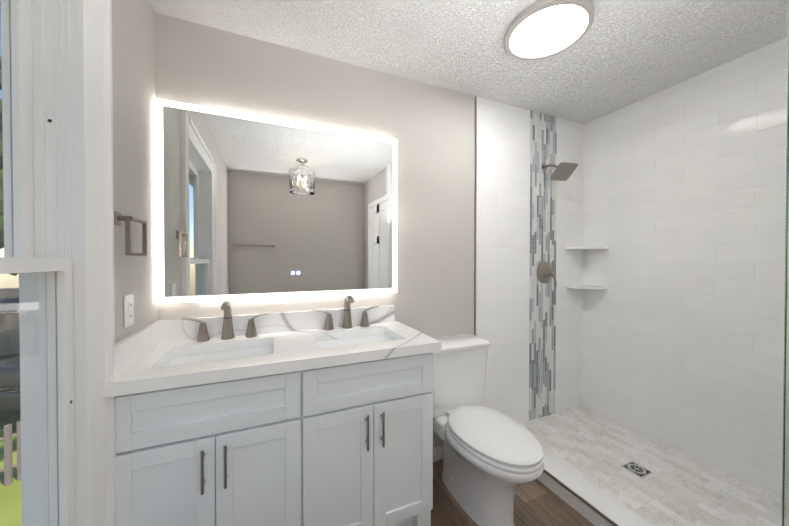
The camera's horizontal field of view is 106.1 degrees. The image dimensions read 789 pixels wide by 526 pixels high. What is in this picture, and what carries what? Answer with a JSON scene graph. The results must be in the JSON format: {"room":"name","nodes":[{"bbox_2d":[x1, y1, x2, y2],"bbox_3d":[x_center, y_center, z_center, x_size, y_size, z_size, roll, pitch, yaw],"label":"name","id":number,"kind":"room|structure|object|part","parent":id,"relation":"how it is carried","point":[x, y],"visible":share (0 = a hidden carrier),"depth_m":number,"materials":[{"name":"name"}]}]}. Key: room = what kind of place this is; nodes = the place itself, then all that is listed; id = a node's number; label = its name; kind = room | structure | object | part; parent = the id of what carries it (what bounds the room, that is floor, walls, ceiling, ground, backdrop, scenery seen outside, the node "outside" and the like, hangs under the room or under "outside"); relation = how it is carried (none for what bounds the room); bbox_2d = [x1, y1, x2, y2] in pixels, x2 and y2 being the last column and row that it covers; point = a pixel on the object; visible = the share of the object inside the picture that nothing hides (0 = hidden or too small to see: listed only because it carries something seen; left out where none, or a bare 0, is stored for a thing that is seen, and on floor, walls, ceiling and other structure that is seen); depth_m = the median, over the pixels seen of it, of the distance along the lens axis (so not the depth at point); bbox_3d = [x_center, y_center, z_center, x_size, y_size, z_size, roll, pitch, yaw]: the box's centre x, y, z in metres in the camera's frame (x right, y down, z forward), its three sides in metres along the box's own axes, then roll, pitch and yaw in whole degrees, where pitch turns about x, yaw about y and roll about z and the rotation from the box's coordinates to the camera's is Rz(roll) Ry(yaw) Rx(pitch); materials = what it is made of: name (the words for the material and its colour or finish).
{"room":"bathroom","nodes":[
{"label":"bathroom","id":0,"kind":"room"},
{"bbox_2d":[112,0,156,342],"bbox_3d":[-1.033,0.081,1.073,0.120,2.440,0.580,0,1,-23],"label":"wall","id":1,"kind":"structure","parent":0,"point":[134,95],"depth_m":1.14,"materials":[{"name":"grey paint"}]},
{"bbox_2d":[124,294,133,327],"bbox_3d":[-0.965,0.173,1.081,0.010,0.116,0.072,0,1,-23],"label":"electrical outlet","id":2,"kind":"object","parent":1,"relation":"attached to","point":[128,310],"visible":1,"depth_m":1.07,"materials":[{"name":"white plastic"}]},
{"bbox_2d":[114,210,146,255],"bbox_3d":[-0.933,-0.100,1.050,0.047,0.148,0.145,0,1,-23],"label":"towel ring","id":3,"kind":"object","parent":1,"relation":"attached to","point":[118,218],"visible":0.88,"depth_m":1.00,"materials":[{"name":"silver metal"}]},
{"bbox_3d":[-0.932,-0.150,0.996,0.007,0.046,0.046,0,1,-23],"label":"plate","id":4,"kind":"part","parent":3,"relation":"part of","materials":[{"name":"silver metal"}]},
{"bbox_3d":[-0.911,-0.150,1.005,0.038,0.016,0.016,0,1,-23],"label":"post","id":5,"kind":"part","parent":3,"relation":"part of","materials":[{"name":"silver metal"}]},
{"bbox_2d":[155,12,474,446],"bbox_3d":[-0.345,0.074,1.743,1.910,2.440,0.120,0,1,-23],"label":"wall","id":6,"kind":"structure","parent":0,"point":[429,128],"depth_m":1.79,"materials":[{"name":"grey paint"}]},
{"bbox_2d":[155,98,396,303],"bbox_3d":[-0.534,-0.279,1.574,1.177,0.920,0.034,0,1,-23],"label":"mirror","id":7,"kind":"object","parent":6,"relation":"attached to","point":[248,206],"visible":0.96,"depth_m":1.51,"materials":[{"name":"white mirror"}]},
{"bbox_2d":[158,305,394,342],"bbox_3d":[-0.543,0.311,1.583,1.172,0.100,0.019,0,1,-23],"label":"backsplash","id":8,"kind":"structure","parent":6,"relation":"attached to","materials":[{"name":"stone"}]},
{"bbox_2d":[433,445,442,461],"bbox_3d":[0.278,1.250,1.944,0.604,0.085,0.014,0,1,-23],"label":"baseboard","id":9,"kind":"structure","parent":6,"relation":"attached to","point":[437,453],"depth_m":1.94,"materials":[{"name":"white wood"}]},
{"bbox_2d":[474,96,476,335],"bbox_3d":[0.559,0.071,2.054,0.010,2.440,0.009,0,1,-23],"label":"trim","id":10,"kind":"structure","parent":6,"relation":"attached to","point":[475,196],"depth_m":2.05,"materials":[{"name":"silver metal"}]},
{"bbox_2d":[476,96,583,422],"bbox_3d":[1.099,0.069,2.348,1.220,2.440,0.126,0,1,-23],"label":"wall tile","id":11,"kind":"structure","parent":6,"relation":"attached to","point":[502,227],"depth_m":2.19,"materials":[{"name":"white tile"}]},
{"bbox_2d":[529,110,556,420],"bbox_3d":[1.151,0.024,2.300,0.280,2.350,0.004,0,1,-23],"label":"mosaic tile","id":12,"kind":"object","parent":11,"relation":"attached to","point":[542,248],"depth_m":2.29,"materials":[{"name":"grey tile"}]},
{"bbox_2d":[537,262,556,285],"bbox_3d":[1.183,0.080,2.265,0.170,0.182,0.085,0,1,-23],"label":"shower valve","id":13,"kind":"object","parent":12,"relation":"attached to","point":[545,272],"visible":1,"depth_m":2.27,"materials":[{"name":"silver metal"}]},
{"bbox_2d":[541,162,577,180],"bbox_3d":[1.224,-0.695,2.211,0.166,0.151,0.227,0,1,-23],"label":"shower head","id":14,"kind":"object","parent":12,"relation":"attached to","point":[563,171],"visible":1,"depth_m":2.17},
{"bbox_3d":[1.190,-0.720,2.239,0.038,0.061,0.129,0,1,-23],"label":"arm","id":15,"kind":"part","parent":14,"relation":"part of"},
{"bbox_2d":[566,285,607,288],"bbox_3d":[1.521,0.192,2.349,0.200,0.018,0.200,0,1,-23],"label":"shower shelf","id":16,"kind":"object","parent":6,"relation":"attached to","point":[585,287],"visible":0.98,"depth_m":2.32,"materials":[{"name":"white stone"}]},
{"bbox_2d":[566,247,607,249],"bbox_3d":[1.521,-0.117,2.346,0.200,0.018,0.200,0,1,-23],"label":"shower shelf","id":17,"kind":"object","parent":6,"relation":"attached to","point":[580,248],"visible":0.98,"depth_m":2.32,"materials":[{"name":"white ceramic"}]},
{"bbox_2d":[150,0,787,123],"bbox_3d":[0.767,-1.185,0.664,3.130,0.100,2.950,0,1,-23],"label":"ceiling","id":18,"kind":"structure","parent":0,"point":[619,54],"depth_m":1.52,"materials":[{"name":"white paint"}]},
{"bbox_2d":[505,0,593,59],"bbox_3d":[0.739,-1.123,1.439,0.380,0.038,0.380,0,1,-23],"label":"recessed light","id":19,"kind":"object","parent":18,"relation":"in","point":[540,29],"visible":1,"depth_m":1.40,"materials":[{"name":"grey plastic"}]},
{"bbox_2d":[431,459,593,525],"bbox_3d":[0.767,1.355,0.689,3.130,0.100,2.950,0,1,-23],"label":"floor","id":20,"kind":"structure","parent":0,"point":[537,502],"depth_m":1.56,"materials":[{"name":"wood"}]},
{"bbox_2d":[103,295,440,525],"bbox_3d":[-0.435,0.738,1.366,1.199,1.120,0.510,0,1,-23],"label":"bathroom vanity","id":21,"kind":"object","parent":20,"relation":"on","point":[313,417],"visible":1,"depth_m":1.17,"materials":[{"name":"white paint"}]},
{"bbox_3d":[-0.767,0.639,0.995,0.176,0.055,0.020,0,1,-23],"label":"door rail","id":22,"kind":"part","parent":21,"relation":"part of","materials":[{"name":"white paint"}]},
{"bbox_3d":[-0.769,0.884,1.002,0.176,0.435,0.011,0,1,-23],"label":"door panel","id":23,"kind":"part","parent":21,"relation":"part of","materials":[{"name":"white paint"}]},
{"bbox_2d":[180,317,209,341],"bbox_3d":[-0.923,0.305,1.376,0.113,0.115,0.054,0,1,-23],"label":"handle","id":24,"kind":"object","parent":21,"relation":"on","point":[191,329],"depth_m":1.39,"materials":[{"name":"silver metal"}]},
{"bbox_3d":[-0.634,0.451,1.049,0.465,0.055,0.020,0,1,-23],"label":"drawer rail","id":25,"kind":"part","parent":21,"relation":"part of","materials":[{"name":"white paint"}]},
{"bbox_3d":[-0.634,0.574,1.051,0.465,0.055,0.020,0,1,-23],"label":"drawer rail","id":26,"kind":"part","parent":21,"relation":"part of","materials":[{"name":"white paint"}]},
{"bbox_3d":[-0.636,0.512,1.054,0.465,0.068,0.011,0,1,-23],"label":"drawer panel","id":27,"kind":"part","parent":21,"relation":"part of","materials":[{"name":"white paint"}]},
{"bbox_2d":[221,301,234,339],"bbox_3d":[-0.790,0.270,1.399,0.058,0.185,0.119,0,1,-23],"label":"faucet","id":28,"kind":"object","parent":21,"relation":"on","point":[227,321],"depth_m":1.41,"materials":[{"name":"grey metal"}]},
{"bbox_2d":[245,312,269,337],"bbox_3d":[-0.681,0.304,1.479,0.113,0.115,0.054,0,1,-23],"label":"handle","id":29,"kind":"object","parent":21,"relation":"on","point":[256,325],"depth_m":1.50,"materials":[{"name":"silver metal"}]},
{"bbox_3d":[-0.501,0.638,1.107,0.176,0.055,0.020,0,1,-23],"label":"door rail","id":30,"kind":"part","parent":21,"relation":"part of","materials":[{"name":"white paint"}]},
{"bbox_3d":[-0.503,0.883,1.114,0.176,0.435,0.011,0,1,-23],"label":"door panel","id":31,"kind":"part","parent":21,"relation":"part of","materials":[{"name":"white paint"}]},
{"bbox_2d":[312,309,333,329],"bbox_3d":[-0.384,0.303,1.603,0.113,0.115,0.054,0,1,-23],"label":"handle","id":32,"kind":"object","parent":21,"relation":"on","point":[321,319],"depth_m":1.62,"materials":[{"name":"silver metal"}]},
{"bbox_3d":[-0.227,0.637,1.223,0.180,0.055,0.020,0,1,-23],"label":"door rail","id":33,"kind":"part","parent":21,"relation":"part of","materials":[{"name":"white paint"}]},
{"bbox_3d":[-0.229,0.882,1.229,0.180,0.435,0.011,0,1,-23],"label":"door panel","id":34,"kind":"part","parent":21,"relation":"part of","materials":[{"name":"white paint"}]},
{"bbox_2d":[342,295,353,328],"bbox_3d":[-0.251,0.268,1.626,0.058,0.185,0.119,0,1,-23],"label":"faucet","id":35,"kind":"object","parent":21,"relation":"on","point":[347,312],"depth_m":1.64,"materials":[{"name":"grey metal"}]},
{"bbox_3d":[-0.227,1.127,1.228,0.180,0.055,0.020,0,1,-23],"label":"door rail","id":36,"kind":"part","parent":21,"relation":"part of","materials":[{"name":"white paint"}]},
{"bbox_3d":[-0.093,0.449,1.278,0.472,0.055,0.020,0,1,-23],"label":"drawer rail","id":37,"kind":"part","parent":21,"relation":"part of","materials":[{"name":"white paint"}]},
{"bbox_3d":[-0.093,0.572,1.279,0.472,0.055,0.020,0,1,-23],"label":"drawer rail","id":38,"kind":"part","parent":21,"relation":"part of","materials":[{"name":"white paint"}]},
{"bbox_3d":[-0.094,0.510,1.282,0.472,0.068,0.011,0,1,-23],"label":"drawer panel","id":39,"kind":"part","parent":21,"relation":"part of","materials":[{"name":"white paint"}]},
{"bbox_2d":[360,305,379,326],"bbox_3d":[-0.142,0.302,1.706,0.113,0.115,0.054,0,1,-23],"label":"handle","id":40,"kind":"object","parent":21,"relation":"on","point":[369,316],"depth_m":1.73,"materials":[{"name":"silver metal"}]},
{"bbox_3d":[0.042,0.636,1.336,0.180,0.055,0.020,0,1,-23],"label":"door rail","id":41,"kind":"part","parent":21,"relation":"part of","materials":[{"name":"white paint"}]},
{"bbox_3d":[0.042,1.126,1.341,0.180,0.055,0.020,0,1,-23],"label":"door rail","id":42,"kind":"part","parent":21,"relation":"part of","materials":[{"name":"white paint"}]},
{"bbox_3d":[0.040,0.881,1.343,0.180,0.435,0.011,0,1,-23],"label":"door panel","id":43,"kind":"part","parent":21,"relation":"part of","materials":[{"name":"white paint"}]},
{"bbox_2d":[432,334,543,525],"bbox_3d":[0.453,0.890,1.611,0.461,0.812,0.746,0,1,-23],"label":"toilet","id":44,"kind":"object","parent":20,"relation":"on","point":[493,459],"visible":0.94,"depth_m":1.53,"materials":[{"name":"white ceramic"}]},
{"bbox_3d":[0.354,0.706,1.854,0.434,0.375,0.210,0,1,-23],"label":"tank","id":45,"kind":"part","parent":44,"relation":"part of","materials":[{"name":"white ceramic"}]},
{"bbox_3d":[0.356,0.500,1.849,0.452,0.037,0.224,0,1,-23],"label":"tank lid","id":46,"kind":"part","parent":44,"relation":"part of","materials":[{"name":"white ceramic"}]},
{"bbox_3d":[0.474,1.096,1.574,0.390,0.401,0.658,0,1,-23],"label":"bowl","id":47,"kind":"part","parent":44,"relation":"part of","materials":[{"name":"white ceramic"}]},
{"bbox_3d":[0.498,0.857,1.516,0.372,0.031,0.533,0,1,-23],"label":"lid","id":48,"kind":"part","parent":44,"relation":"part of","materials":[{"name":"white plastic"}]},
{"bbox_3d":[0.502,0.885,1.506,0.376,0.020,0.515,0,1,-23],"label":"seat","id":49,"kind":"part","parent":44,"relation":"part of","materials":[{"name":"white plastic"}]},
{"bbox_2d":[537,449,653,525],"bbox_3d":[1.089,1.253,1.417,0.150,0.090,1.604,0,1,-23],"label":"curb","id":50,"kind":"object","parent":20,"relation":"on","point":[610,507],"visible":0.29,"depth_m":1.55,"materials":[{"name":"white stone"}]},
{"bbox_2d":[543,469,618,525],"bbox_3d":[1.018,1.214,1.387,0.008,0.013,1.604,0,1,-23],"label":"trim","id":51,"kind":"structure","parent":50,"relation":"attached to","point":[609,520],"depth_m":1.51,"materials":[{"name":"silver metal"}]},
{"bbox_2d":[782,0,788,525],"bbox_3d":[1.337,0.108,0.818,0.018,2.210,0.324,0,1,-23],"label":"glass","id":52,"kind":"object","parent":50,"relation":"on","point":[785,328],"visible":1,"depth_m":0.96,"materials":[{"name":"teal"}]},
{"bbox_2d":[520,406,788,525],"bbox_3d":[1.522,1.251,1.600,0.790,0.090,1.604,0,1,-23],"label":"shower floor","id":53,"kind":"structure","parent":20,"relation":"on","point":[677,488],"depth_m":1.67,"materials":[{"name":"tile"}]},
{"bbox_2d":[621,461,652,477],"bbox_3d":[1.413,1.202,1.730,0.110,0.005,0.110,0,1,-23],"label":"shower drain","id":54,"kind":"object","parent":53,"relation":"in","point":[636,469],"visible":1,"depth_m":1.72,"materials":[{"name":"silver metal"}]},
{"bbox_2d":[582,37,788,500],"bbox_3d":[1.940,0.074,1.768,0.120,2.440,1.850,0,1,-23],"label":"wall tiles","id":55,"kind":"structure","parent":0,"point":[684,202],"depth_m":1.82,"materials":[{"name":"white tile"}]},
{"bbox_3d":[-0.750,-0.962,0.390,0.120,0.340,0.880,0,1,-23],"label":"wall","id":56,"kind":"structure","parent":0,"visible":0},
{"bbox_2d":[0,0,116,525],"bbox_3d":[-0.737,-0.004,0.405,0.148,1.783,1.086,0,1,-23],"label":"window","id":57,"kind":"structure","parent":56,"relation":"in","point":[96,182],"depth_m":0.79,"materials":[{"name":"white wood"}]},
{"bbox_3d":[-0.791,-0.366,0.378,0.003,0.716,0.754,0,1,-23],"label":"sash glass","id":58,"kind":"part","parent":57,"relation":"part of","materials":[{"name":"clear glass"}]},
{"bbox_3d":[-0.946,-0.379,0.746,0.030,0.798,0.044,0,1,-23],"label":"upper window sash stile","id":59,"kind":"part","parent":57,"relation":"part of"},
{"bbox_3d":[-0.724,0.408,0.414,0.003,0.769,0.772,0,1,-23],"label":"sash glass","id":60,"kind":"part","parent":57,"relation":"part of","materials":[{"name":"clear glass"}]},
{"bbox_3d":[-0.742,0.007,0.402,0.074,0.033,0.772,0,1,-23],"label":"sash rail","id":61,"kind":"part","parent":57,"relation":"part of","materials":[{"name":"white"}]},
{"bbox_2d":[39,0,48,525],"bbox_3d":[-0.923,0.043,0.782,0.006,1.642,0.004,0,1,-23],"label":"bead","id":62,"kind":"object","parent":57,"relation":"attached to","point":[42,110],"depth_m":0.78,"materials":[{"name":"white"}]},
{"bbox_2d":[53,0,58,523],"bbox_3d":[-0.901,0.043,0.792,0.003,1.642,0.003,0,1,-23],"label":"rib","id":63,"kind":"object","parent":57,"relation":"attached to","point":[55,151],"depth_m":0.79,"materials":[{"name":"white wood"}]},
{"bbox_3d":[-0.881,0.425,0.786,0.035,0.877,0.035,0,1,-23],"label":"lower window sash stile","id":64,"kind":"part","parent":57,"relation":"part of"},
{"bbox_2d":[60,0,64,257],"bbox_3d":[-0.889,0.043,0.797,0.003,1.642,0.003,0,1,-23],"label":"rib","id":65,"kind":"object","parent":57,"relation":"attached to","point":[62,148],"depth_m":0.79,"materials":[{"name":"white"}]},
{"bbox_2d":[67,0,71,257],"bbox_3d":[-0.876,0.043,0.803,0.003,1.642,0.003,0,1,-23],"label":"rib","id":66,"kind":"object","parent":57,"relation":"attached to","point":[69,143],"visible":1,"depth_m":0.80,"materials":[{"name":"white"}]},
{"bbox_3d":[-0.868,-0.018,0.871,0.027,1.763,0.125,0,1,-23],"label":"casing","id":67,"kind":"part","parent":57,"relation":"part of","materials":[{"name":"white wood"}]},
{"label":"outside","id":68,"kind":"structure","parent":0,"visible":0},
{"bbox_2d":[0,415,21,525],"bbox_3d":[-33.870,4.392,2.006,59.100,0.200,90.000,0,1,-23],"label":"ground","id":69,"kind":"structure","parent":68,"point":[10,489],"depth_m":5.55,"materials":[{"name":"green plant"}]},
{"bbox_2d":[0,169,3,230],"bbox_3d":[-21.973,-1.050,19.153,4.822,10.347,6.682,0,1,-23],"label":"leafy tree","id":70,"kind":"object","parent":69,"relation":"on","point":[1,226],"depth_m":15.95,"materials":[{"name":"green plant"}]},
{"bbox_3d":[-21.332,-2.698,17.936,4.328,4.673,3.973,0,1,-23],"label":"crown","id":71,"kind":"part","parent":70,"relation":"part of","materials":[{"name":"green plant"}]},
{"bbox_2d":[0,56,17,275],"bbox_3d":[-5.343,-4.066,6.486,5.829,16.628,5.966,0,1,-23],"label":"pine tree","id":72,"kind":"object","parent":69,"relation":"on","point":[1,196],"depth_m":4.91,"materials":[{"name":"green plant"}]},
{"bbox_2d":[0,288,19,355],"bbox_3d":[-15.906,2.616,12.278,5.800,3.150,3.800,0,1,-23],"label":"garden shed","id":73,"kind":"object","parent":69,"relation":"on","point":[6,320],"depth_m":11.25,"materials":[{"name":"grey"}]},
{"bbox_2d":[0,421,20,485],"bbox_3d":[-7.626,3.684,5.372,0.122,1.150,5.180,0,1,31],"label":"fence","id":74,"kind":"object","parent":69,"relation":"on","point":[8,437],"depth_m":5.69,"materials":[{"name":"grey wood"}]},
{"bbox_2d":[0,354,20,417],"bbox_3d":[-10.442,3.432,8.078,4.200,1.600,2.180,0,1,-23],"label":"car","id":75,"kind":"object","parent":69,"relation":"on","point":[4,366],"depth_m":7.50,"materials":[{"name":"grey paint"}]}
]}

